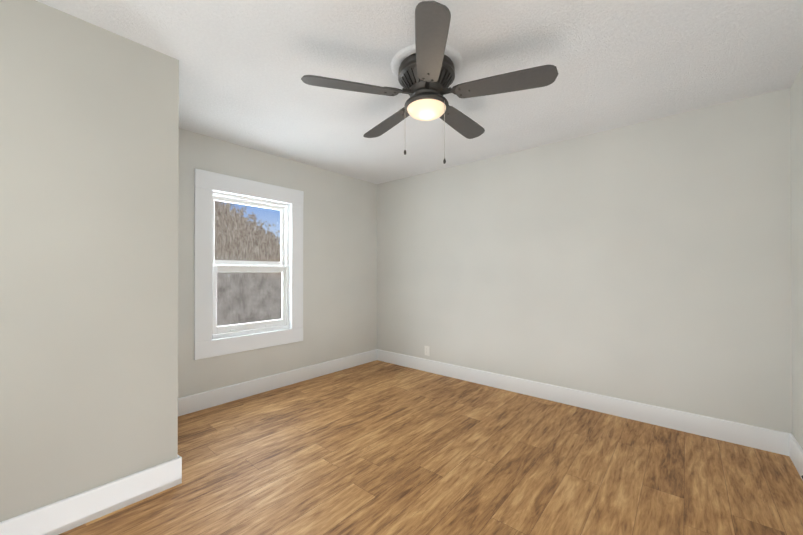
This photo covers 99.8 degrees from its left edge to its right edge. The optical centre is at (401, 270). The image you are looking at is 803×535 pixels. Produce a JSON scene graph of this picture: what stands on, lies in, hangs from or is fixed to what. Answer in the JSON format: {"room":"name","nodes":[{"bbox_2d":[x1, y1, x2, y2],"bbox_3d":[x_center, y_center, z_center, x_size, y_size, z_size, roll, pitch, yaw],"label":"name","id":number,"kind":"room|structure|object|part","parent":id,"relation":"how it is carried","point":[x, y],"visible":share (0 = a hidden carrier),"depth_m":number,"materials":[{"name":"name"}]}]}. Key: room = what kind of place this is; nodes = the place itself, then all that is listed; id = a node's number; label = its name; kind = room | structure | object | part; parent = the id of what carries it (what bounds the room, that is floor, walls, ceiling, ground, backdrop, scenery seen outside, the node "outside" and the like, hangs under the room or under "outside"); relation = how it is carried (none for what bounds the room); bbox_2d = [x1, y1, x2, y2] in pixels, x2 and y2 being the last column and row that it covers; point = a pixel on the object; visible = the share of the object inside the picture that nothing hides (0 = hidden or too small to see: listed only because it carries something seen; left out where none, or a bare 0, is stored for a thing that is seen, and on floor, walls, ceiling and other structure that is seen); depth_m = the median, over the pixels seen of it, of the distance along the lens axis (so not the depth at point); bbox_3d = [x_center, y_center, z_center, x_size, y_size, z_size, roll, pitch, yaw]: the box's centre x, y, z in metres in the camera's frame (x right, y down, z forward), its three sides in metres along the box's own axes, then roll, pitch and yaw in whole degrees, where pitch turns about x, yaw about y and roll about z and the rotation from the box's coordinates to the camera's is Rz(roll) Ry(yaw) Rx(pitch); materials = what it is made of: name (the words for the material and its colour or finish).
{"room":"empty bedroom","nodes":[
{"label":"empty bedroom","id":0,"kind":"room"},
{"bbox_2d":[0,0,178,521],"bbox_3d":[-2.055,0.002,1.853,1.050,2.440,1.135,0,0,40],"label":"wall","id":1,"kind":"structure","parent":0,"point":[89,139],"depth_m":1.64,"materials":[{"name":"beige paint"}]},
{"bbox_2d":[0,457,181,534],"bbox_3d":[-1.642,1.147,1.510,0.016,0.148,1.152,0,0,40],"label":"baseboard","id":2,"kind":"structure","parent":1,"relation":"attached to","point":[66,514],"depth_m":1.66,"materials":[{"name":"white wood"}]},
{"bbox_2d":[178,128,376,397],"bbox_3d":[-1.638,0.009,3.277,0.150,2.440,3.850,0,0,40],"label":"wall","id":3,"kind":"structure","parent":0,"point":[339,265],"depth_m":3.86,"materials":[{"name":"beige paint"}]},
{"bbox_2d":[194,168,303,359],"bbox_3d":[-1.511,-0.055,3.412,0.171,1.670,1.090,0,0,40],"label":"window","id":4,"kind":"structure","parent":3,"relation":"in","point":[221,293],"depth_m":3.31,"materials":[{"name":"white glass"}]},
{"bbox_3d":[-1.541,-0.382,3.439,0.006,0.573,0.694,0,0,40],"label":"sash glass","id":5,"kind":"part","parent":4,"relation":"part of","materials":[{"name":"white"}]},
{"bbox_3d":[-1.541,-0.371,3.439,0.028,0.659,0.750,0,0,40],"label":"window sash","id":6,"kind":"part","parent":4,"relation":"part of","materials":[{"name":"white plastic"}]},
{"bbox_3d":[-1.505,0.268,3.406,0.046,0.643,0.750,0,0,40],"label":"window sash","id":7,"kind":"part","parent":4,"relation":"part of","materials":[{"name":"white plastic"}]},
{"bbox_3d":[-1.512,0.270,3.412,0.006,0.515,0.678,0,0,40],"label":"sash glass","id":8,"kind":"part","parent":4,"relation":"part of","materials":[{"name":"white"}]},
{"bbox_3d":[-1.522,-0.050,3.422,0.092,1.360,0.810,0,0,40],"label":"vinyl window frame","id":9,"kind":"part","parent":4,"relation":"part of","materials":[{"name":"white plastic"}]},
{"bbox_2d":[178,349,376,415],"bbox_3d":[-1.208,1.157,3.652,0.016,0.148,2.715,0,0,40],"label":"baseboard","id":10,"kind":"structure","parent":3,"relation":"attached to","point":[203,400],"depth_m":3.43,"materials":[{"name":"white wood"}]},
{"bbox_2d":[36,0,802,183],"bbox_3d":[-0.121,-1.267,2.004,4.120,0.100,4.150,0,0,40],"label":"ceiling","id":11,"kind":"structure","parent":0,"point":[245,66],"depth_m":1.99,"materials":[{"name":"white paint"}]},
{"bbox_2d":[301,1,557,163],"bbox_3d":[0.177,-0.912,2.055,1.362,0.609,1.323,0,0,40],"label":"ceiling fan","id":12,"kind":"object","parent":11,"relation":"hanging from","point":[426,67],"visible":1,"depth_m":1.89,"materials":[{"name":"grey metal"}]},
{"bbox_3d":[0.148,-0.939,2.011,0.232,0.056,0.232,0,0,40],"label":"lamp shade","id":13,"kind":"part","parent":12,"relation":"part of","materials":[{"name":"beige glass"}]},
{"bbox_2d":[59,360,802,534],"bbox_3d":[-0.121,1.273,1.991,4.120,0.100,4.150,0,0,40],"label":"floor","id":14,"kind":"structure","parent":0,"point":[377,447],"depth_m":2.06,"materials":[{"name":"brown wood"}]},
{"bbox_2d":[377,88,791,432],"bbox_3d":[1.169,0.010,3.526,4.120,2.440,0.150,0,0,40],"label":"wall","id":15,"kind":"structure","parent":0,"point":[648,262],"depth_m":2.86,"materials":[{"name":"beige paint"}]},
{"bbox_2d":[425,346,428,355],"bbox_3d":[0.311,0.981,4.141,0.070,0.114,0.009,0,0,40],"label":"outlet","id":16,"kind":"object","parent":15,"relation":"attached to","point":[427,350],"visible":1,"depth_m":4.13,"materials":[{"name":"white plastic"}]},
{"bbox_2d":[377,349,789,455],"bbox_3d":[1.115,1.156,3.457,3.820,0.148,0.016,0,0,40],"label":"baseboard","id":17,"kind":"structure","parent":15,"relation":"attached to","point":[769,440],"depth_m":2.85,"materials":[{"name":"white wood"}]},
{"bbox_2d":[790,66,802,448],"bbox_3d":[1.348,-0.004,0.660,0.150,2.440,4.000,0,0,40],"label":"wall","id":18,"kind":"structure","parent":0,"point":[796,107],"depth_m":2.12,"materials":[{"name":"beige paint"}]},
{"bbox_2d":[789,433,802,479],"bbox_3d":[1.333,1.143,0.766,0.016,0.148,3.850,0,0,40],"label":"baseboard","id":19,"kind":"structure","parent":18,"relation":"attached to","point":[795,452],"depth_m":2.09,"materials":[{"name":"white wood"}]},
{"label":"outside","id":20,"kind":"structure","parent":0,"visible":0},
{"bbox_2d":[215,200,281,325],"bbox_3d":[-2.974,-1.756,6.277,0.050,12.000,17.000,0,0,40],"label":"window glass","id":21,"kind":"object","parent":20,"point":[270,285],"depth_m":6.33,"materials":[{"name":"clear glass"}]}
]}

